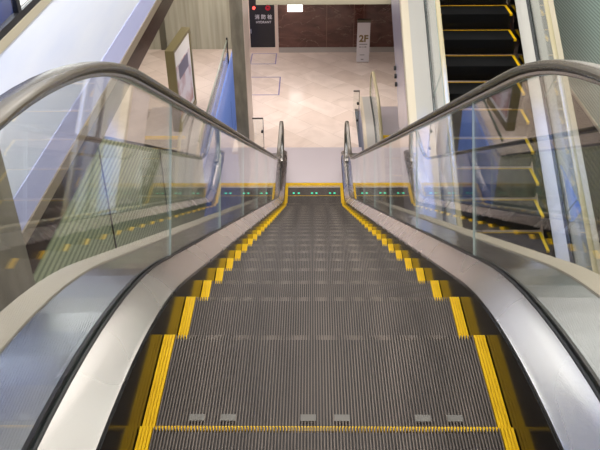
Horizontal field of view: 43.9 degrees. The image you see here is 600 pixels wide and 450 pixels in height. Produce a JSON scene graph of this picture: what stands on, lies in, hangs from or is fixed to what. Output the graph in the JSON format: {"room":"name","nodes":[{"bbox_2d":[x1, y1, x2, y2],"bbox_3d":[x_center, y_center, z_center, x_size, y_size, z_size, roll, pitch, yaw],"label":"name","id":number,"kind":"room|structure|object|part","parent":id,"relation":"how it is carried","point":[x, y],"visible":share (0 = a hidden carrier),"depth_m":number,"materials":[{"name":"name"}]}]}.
{"room":"shopping mall escalator","nodes":[
{"label":"shopping mall escalator","id":0,"kind":"room"},
{"bbox_2d":[0,150,34,311],"bbox_3d":[-1.562,2.574,3.880,0.170,5.357,2.930,0,34,1],"label":"pillar","id":1,"kind":"structure","parent":0,"point":[16,274],"depth_m":3.80,"materials":[{"name":"grey stone"}]},
{"bbox_2d":[0,0,139,197],"bbox_3d":[-1.654,-3.031,8.005,0.040,0.785,21.000,0,34,1],"label":"wall","id":2,"kind":"structure","parent":0,"point":[65,32],"depth_m":4.97,"materials":[{"name":"white paint"}]},
{"bbox_2d":[0,0,51,53],"bbox_3d":[-1.680,-3.384,7.771,0.115,0.060,21.000,0,34,1],"label":"trim","id":3,"kind":"structure","parent":2,"relation":"on","point":[6,41],"depth_m":4.49,"materials":[{"name":"beige"}]},
{"bbox_2d":[0,0,40,40],"bbox_3d":[-1.669,-2.860,6.198,0.037,0.806,17.800,0,34,1],"label":"guard","id":4,"kind":"object","parent":3,"relation":"on","point":[20,11],"visible":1,"depth_m":4.42,"materials":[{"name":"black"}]},
{"bbox_3d":[-1.700,-1.601,4.259,0.033,0.761,0.055,0,34,1],"label":"post","id":5,"kind":"part","parent":4,"relation":"part of","materials":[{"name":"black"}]},
{"bbox_2d":[26,0,173,272],"bbox_3d":[-1.740,-2.304,8.489,0.110,0.360,21.000,0,34,1],"label":"beam","id":6,"kind":"structure","parent":0,"point":[46,227],"depth_m":5.96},
{"bbox_2d":[13,0,155,229],"bbox_3d":[-1.646,-2.608,8.286,0.045,0.228,21.000,0,34,1],"label":"trim","id":7,"kind":"structure","parent":6,"relation":"attached to","point":[28,196],"depth_m":5.39,"materials":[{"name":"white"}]},
{"bbox_2d":[22,0,161,245],"bbox_3d":[-1.640,-2.474,8.374,0.055,0.088,21.000,0,34,1],"label":"trim","id":8,"kind":"structure","parent":6,"relation":"attached to","point":[55,182],"depth_m":5.56,"materials":[{"name":"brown metal"}]},
{"bbox_2d":[33,136,206,283],"bbox_3d":[-1.743,0.139,8.767,0.062,4.013,7.861,0,34,1],"label":"screen","id":9,"kind":"object","parent":6,"relation":"attached to","point":[121,198],"visible":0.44,"depth_m":7.34,"materials":[{"name":"clear glass"}]},
{"bbox_3d":[-1.750,-0.253,8.506,0.044,3.071,7.861,0,34,1],"label":"rail","id":10,"kind":"part","parent":9,"relation":"part of","materials":[{"name":"black"}]},
{"bbox_2d":[149,0,231,48],"bbox_3d":[-4.485,-7.331,17.937,6.380,6.377,0.150,0,34,1],"label":"wall","id":11,"kind":"structure","parent":0,"point":[208,21],"depth_m":19.22,"materials":[{"name":"beige wood"}]},
{"bbox_2d":[159,20,166,49],"bbox_3d":[-4.389,-6.202,18.564,1.750,3.800,0.050,0,34,1],"label":"trim","id":12,"kind":"structure","parent":11,"relation":"attached to","point":[162,32],"depth_m":19.38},
{"bbox_2d":[229,0,248,138],"bbox_3d":[-1.023,-1.388,14.265,0.214,9.692,0.930,0,34,1],"label":"pillar","id":13,"kind":"structure","parent":0,"point":[235,6],"depth_m":12.81,"materials":[{"name":"beige paint"}]},
{"bbox_2d":[242,0,253,141],"bbox_3d":[-0.911,-1.396,14.275,0.010,9.692,0.940,0,34,1],"label":"trim","id":14,"kind":"structure","parent":13,"relation":"attached to","point":[244,2],"depth_m":13.32,"materials":[{"name":"beige stone"}]},
{"bbox_2d":[104,49,543,236],"bbox_3d":[-0.777,1.061,11.307,14.000,0.350,22.000,0,34,1],"label":"floor","id":15,"kind":"structure","parent":0,"point":[314,102],"depth_m":16.83,"materials":[{"name":"tile"}]},
{"bbox_2d":[165,27,196,131],"bbox_3d":[-2.489,-3.075,15.671,0.180,1.750,1.440,3,34,5],"label":"stand","id":16,"kind":"object","parent":15,"relation":"on","point":[178,55],"visible":0.91,"depth_m":15.44,"materials":[{"name":"brown"}]},
{"bbox_2d":[176,48,192,117],"bbox_3d":[-2.425,-2.997,15.715,0.005,1.130,1.120,3,34,5],"label":"poster","id":17,"kind":"object","parent":16,"relation":"attached to","point":[183,66],"depth_m":15.68,"materials":[{"name":"grey paper"}]},
{"bbox_2d":[198,37,228,141],"bbox_3d":[-1.696,-2.398,15.171,0.036,1.160,5.040,0,34,1],"label":"guard","id":18,"kind":"object","parent":15,"relation":"on","point":[222,69],"visible":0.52,"depth_m":15.73,"materials":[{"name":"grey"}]},
{"bbox_3d":[-1.696,-2.366,15.168,0.012,1.050,5.000,0,34,1],"label":"glass panel","id":19,"kind":"part","parent":18,"relation":"part of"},
{"bbox_2d":[252,117,263,147],"bbox_3d":[-0.792,-1.640,14.244,0.208,0.905,0.100,0,34,1],"label":"guard","id":20,"kind":"object","parent":15,"relation":"on","point":[262,131],"visible":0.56,"depth_m":14.10,"materials":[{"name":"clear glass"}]},
{"bbox_2d":[250,53,276,63],"bbox_3d":[-0.927,-4.244,18.987,0.657,0.002,0.740,0,34,1],"label":"floor marking","id":21,"kind":"object","parent":15,"relation":"on","point":[253,53],"depth_m":19.29,"materials":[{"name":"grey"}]},
{"bbox_2d":[0,59,599,449],"bbox_3d":[0.161,0.114,7.500,1.900,7.430,14.168,0,34,1],"label":"escalator","id":22,"kind":"object","parent":15,"relation":"on","point":[345,316],"visible":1,"depth_m":2.33,"materials":[{"name":"metal"}]},
{"bbox_3d":[-0.737,-0.032,7.370,0.110,5.714,13.250,0,34,1],"label":"deck trim","id":23,"kind":"part","parent":22,"relation":"part of","materials":[{"name":"beige"}]},
{"bbox_3d":[-0.554,0.360,1.607,0.008,1.226,3.358,0,34,1],"label":"glass panel","id":24,"kind":"part","parent":22,"relation":"part of","materials":[{"name":"grey"}]},
{"bbox_3d":[-0.452,-0.321,7.114,0.064,6.267,13.374,0,34,1],"label":"handrail","id":25,"kind":"part","parent":22,"relation":"part of","materials":[{"name":"brown rubber"}]},
{"bbox_3d":[-0.373,0.153,7.487,0.018,5.869,13.250,0,34,1],"label":"skirt panel","id":26,"kind":"part","parent":22,"relation":"part of","materials":[{"name":"black"}]},
{"bbox_3d":[-0.518,-0.227,3.871,0.008,1.351,1.796,0,34,1],"label":"glass panel","id":27,"kind":"part","parent":22,"relation":"part of","materials":[{"name":"grey"}]},
{"bbox_3d":[-0.491,-0.328,5.490,0.008,1.322,1.746,0,34,1],"label":"glass panel","id":28,"kind":"part","parent":22,"relation":"part of","materials":[{"name":"grey"}]},
{"bbox_3d":[-0.466,-0.426,7.074,0.008,1.316,1.736,0,34,1],"label":"glass panel","id":29,"kind":"part","parent":22,"relation":"part of","materials":[{"name":"grey"}]},
{"bbox_3d":[-0.440,-0.526,8.670,0.008,1.333,1.766,0,34,1],"label":"glass panel","id":30,"kind":"part","parent":22,"relation":"part of","materials":[{"name":"grey"}]},
{"bbox_3d":[-0.413,-0.626,10.283,0.008,1.333,1.766,0,34,1],"label":"glass panel","id":31,"kind":"part","parent":22,"relation":"part of","materials":[{"name":"grey"}]},
{"bbox_3d":[-0.376,-1.077,12.595,0.008,1.522,3.318,0,34,1],"label":"glass panel","id":32,"kind":"part","parent":22,"relation":"part of","materials":[{"name":"grey"}]},
{"bbox_3d":[0.271,-1.150,14.322,1.900,0.042,1.400,0,34,1],"label":"landing plate","id":33,"kind":"part","parent":22,"relation":"part of","materials":[{"name":"grey metal"}]},
{"bbox_3d":[0.261,-0.744,13.703,1.045,0.030,0.160,0,34,1],"label":"comb plate","id":34,"kind":"part","parent":22,"relation":"part of","materials":[{"name":"yellow metal"}]},
{"bbox_3d":[0.862,-1.078,12.575,0.008,1.522,3.318,0,34,1],"label":"glass panel","id":35,"kind":"part","parent":22,"relation":"part of","materials":[{"name":"grey"}]},
{"bbox_3d":[0.824,-0.627,10.263,0.008,1.333,1.766,0,34,1],"label":"glass panel","id":36,"kind":"part","parent":22,"relation":"part of","materials":[{"name":"grey"}]},
{"bbox_3d":[0.798,-0.527,8.650,0.008,1.333,1.766,0,34,1],"label":"glass panel","id":37,"kind":"part","parent":22,"relation":"part of","materials":[{"name":"grey"}]},
{"bbox_3d":[0.772,-0.427,7.054,0.008,1.316,1.736,0,34,1],"label":"glass panel","id":38,"kind":"part","parent":22,"relation":"part of","materials":[{"name":"grey"}]},
{"bbox_3d":[0.746,-0.329,5.470,0.008,1.322,1.746,0,34,1],"label":"glass panel","id":39,"kind":"part","parent":22,"relation":"part of","materials":[{"name":"grey"}]},
{"bbox_3d":[0.720,-0.228,3.850,0.008,1.351,1.796,0,34,1],"label":"glass panel","id":40,"kind":"part","parent":22,"relation":"part of","materials":[{"name":"grey"}]},
{"bbox_3d":[0.694,0.152,7.470,0.018,5.869,13.250,0,34,1],"label":"skirt panel","id":41,"kind":"part","parent":22,"relation":"part of","materials":[{"name":"black"}]},
{"bbox_3d":[0.760,-0.321,7.094,0.064,6.267,13.374,0,34,1],"label":"handrail","id":42,"kind":"part","parent":22,"relation":"part of","materials":[{"name":"brown rubber"}]},
{"bbox_3d":[1.053,-0.033,7.341,0.110,5.714,13.250,0,34,1],"label":"deck trim","id":43,"kind":"part","parent":22,"relation":"part of","materials":[{"name":"beige"}]},
{"bbox_3d":[0.683,0.359,1.587,0.008,1.226,3.358,0,34,1],"label":"glass panel","id":44,"kind":"part","parent":22,"relation":"part of","materials":[{"name":"grey"}]},
{"bbox_2d":[352,90,359,125],"bbox_3d":[1.148,-2.338,15.262,0.125,0.905,0.100,0,34,1],"label":"guard","id":45,"kind":"object","parent":15,"relation":"on","point":[357,120],"visible":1,"depth_m":15.17,"materials":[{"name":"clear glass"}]},
{"bbox_2d":[356,19,370,62],"bbox_3d":[1.567,-4.548,18.410,0.323,1.100,0.100,0,34,1],"label":"sign","id":46,"kind":"object","parent":15,"relation":"on","point":[363,26],"visible":1,"depth_m":18.37,"materials":[{"name":"grey"}]},
{"bbox_2d":[391,0,599,274],"bbox_3d":[2.482,-1.580,10.014,2.178,7.430,14.168,0,34,1],"label":"escalator","id":47,"kind":"object","parent":15,"relation":"on","point":[549,119],"visible":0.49,"depth_m":9.65,"materials":[{"name":"black"}]},
{"bbox_3d":[1.464,-1.770,9.951,0.110,5.714,13.250,0,34,1],"label":"deck trim","id":48,"kind":"part","parent":47,"relation":"part of","materials":[{"name":"beige"}]},
{"bbox_3d":[1.758,-2.569,9.884,0.008,1.391,1.866,0,34,1],"label":"glass panel","id":49,"kind":"part","parent":47,"relation":"part of","materials":[{"name":"grey"}]},
{"bbox_3d":[1.746,-1.018,9.113,0.008,1.391,1.866,0,34,1],"label":"glass panel","id":50,"kind":"part","parent":47,"relation":"part of","materials":[{"name":"grey"}]},
{"bbox_3d":[1.786,-2.114,9.778,0.064,6.267,13.374,0,34,1],"label":"handrail","id":51,"kind":"part","parent":47,"relation":"part of","materials":[{"name":"beige"}]},
{"bbox_3d":[1.735,0.533,8.342,0.008,1.391,1.866,0,34,1],"label":"glass panel","id":52,"kind":"part","parent":47,"relation":"part of","materials":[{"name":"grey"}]},
{"bbox_3d":[3.054,-1.586,10.048,0.018,5.869,13.250,0,34,1],"label":"skirt panel","id":53,"kind":"part","parent":47,"relation":"part of","materials":[{"name":"black"}]},
{"bbox_3d":[3.206,-1.019,9.089,0.008,1.391,1.866,0,34,1],"label":"glass panel","id":54,"kind":"part","parent":47,"relation":"part of","materials":[{"name":"grey"}]},
{"bbox_2d":[560,165,580,220],"bbox_3d":[3.324,-0.394,9.106,0.157,0.399,0.670,0,34,1],"label":"plate","id":55,"kind":"object","parent":47,"relation":"on","point":[574,211],"visible":0.98,"depth_m":9.06,"materials":[{"name":"blue"}]},
{"bbox_3d":[3.186,-2.115,9.755,0.064,6.267,13.374,0,34,1],"label":"handrail","id":56,"kind":"part","parent":47,"relation":"part of","materials":[{"name":"beige"}]},
{"bbox_3d":[3.514,-1.771,9.918,0.110,5.714,13.250,0,34,1],"label":"deck trim","id":57,"kind":"part","parent":47,"relation":"part of","materials":[{"name":"beige"}]},
{"bbox_2d":[278,3,511,46],"bbox_3d":[2.857,-7.240,17.671,6.930,6.377,0.300,0,34,1],"label":"wall","id":58,"kind":"structure","parent":0,"point":[307,28],"depth_m":18.96,"materials":[{"name":"brown stone"}]},
{"bbox_2d":[248,0,278,52],"bbox_3d":[-0.939,-5.520,18.808,0.760,2.327,0.309,0,34,1],"label":"cabinet","id":59,"kind":"object","parent":58,"relation":"attached to","point":[263,24],"visible":1,"depth_m":19.00,"materials":[{"name":"black metal"}]},
{"bbox_2d":[287,5,302,11],"bbox_3d":[-0.127,-5.546,18.626,0.400,0.398,0.059,0,34,1],"label":"lit sign","id":60,"kind":"object","parent":58,"relation":"attached to","point":[290,8],"visible":0.56,"depth_m":18.67,"materials":[{"name":"white plastic"}]},
{"bbox_2d":[326,4,364,46],"bbox_3d":[1.709,-5.585,18.606,2.082,2.347,0.005,0,34,1],"label":"trim","id":61,"kind":"structure","parent":58,"relation":"attached to","point":[354,4],"depth_m":19.03,"materials":[{"name":"brown stone"}]},
{"bbox_2d":[279,47,429,52],"bbox_3d":[2.900,-4.546,19.260,6.900,0.130,0.030,0,34,1],"label":"baseboard","id":62,"kind":"structure","parent":58,"relation":"attached to","point":[281,49],"depth_m":19.28,"materials":[{"name":"beige"}]},
{"bbox_2d":[460,197,480,231],"bbox_3d":[-0.733,4.851,13.822,14.000,0.200,22.000,0,34,1],"label":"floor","id":63,"kind":"structure","parent":0,"point":[462,198],"depth_m":21.99,"materials":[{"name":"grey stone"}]},
{"bbox_2d":[203,52,236,216],"bbox_3d":[-1.521,1.581,13.795,0.310,5.273,15.150,0,34,1],"label":"hoarding","id":64,"kind":"object","parent":63,"relation":"on","point":[226,110],"visible":0.11,"depth_m":14.72,"materials":[{"name":"blue"}]},
{"bbox_2d":[358,71,444,217],"bbox_3d":[2.067,3.485,12.026,1.720,7.430,14.168,0,34,1],"label":"escalator","id":65,"kind":"object","parent":63,"relation":"on","point":[376,122],"visible":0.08,"depth_m":15.19,"materials":[{"name":"metal"}]},
{"bbox_3d":[1.236,3.296,11.960,0.060,5.714,13.250,0,34,1],"label":"deck trim","id":66,"kind":"part","parent":65,"relation":"part of","materials":[{"name":"beige"}]},
{"bbox_3d":[1.482,-1.404,14.329,0.008,1.734,4.238,0,34,1],"label":"glass panel","id":67,"kind":"part","parent":65,"relation":"part of","materials":[{"name":"grey"}]},
{"bbox_3d":[1.457,2.952,11.788,0.064,6.267,13.374,0,34,1],"label":"handrail","id":68,"kind":"part","parent":65,"relation":"part of","materials":[{"name":"beige"}]},
{"bbox_3d":[2.126,-2.220,15.901,1.045,0.042,1.400,0,34,1],"label":"landing plate","id":69,"kind":"part","parent":65,"relation":"part of","materials":[{"name":"grey metal"}]},
{"bbox_2d":[512,49,599,242],"bbox_3d":[4.457,1.055,8.759,0.350,2.377,17.900,0,34,1],"label":"wall","id":70,"kind":"structure","parent":0,"point":[589,136],"depth_m":11.68,"materials":[{"name":"grey"}]},
{"bbox_2d":[553,0,599,126],"bbox_3d":[4.211,-0.768,7.553,0.100,2.200,17.900,0,34,1],"label":"wall","id":71,"kind":"structure","parent":0,"point":[578,21],"depth_m":11.11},
{"bbox_2d":[506,0,599,132],"bbox_3d":[4.172,0.165,8.173,0.040,0.040,17.900,0,34,1],"label":"trim","id":72,"kind":"structure","parent":71,"relation":"attached to","point":[572,92],"depth_m":10.97,"materials":[{"name":"beige metal"}]},
{"bbox_3d":[-0.842,-2.888,7.487,14.000,0.200,24.000,0,34,1],"label":"floor","id":73,"kind":"structure","parent":0,"visible":0},
{"bbox_2d":[0,0,12,24],"bbox_3d":[-2.488,-1.192,3.393,1.440,1.530,2.060,0,34,1],"label":"display case","id":74,"kind":"object","parent":73,"relation":"on","point":[6,10],"visible":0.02,"depth_m":4.42,"materials":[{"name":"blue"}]},
{"bbox_3d":[-0.816,-1.566,9.024,14.000,1.900,21.100,0,34,1],"label":"ceiling","id":75,"kind":"structure","parent":0,"visible":0},
{"bbox_2d":[256,0,390,4],"bbox_3d":[0.624,-5.932,14.686,3.100,3.077,0.300,0,34,1],"label":"beam","id":76,"kind":"structure","parent":75,"relation":"attached to","point":[258,2],"depth_m":15.39,"materials":[{"name":"yellow"}]}
]}

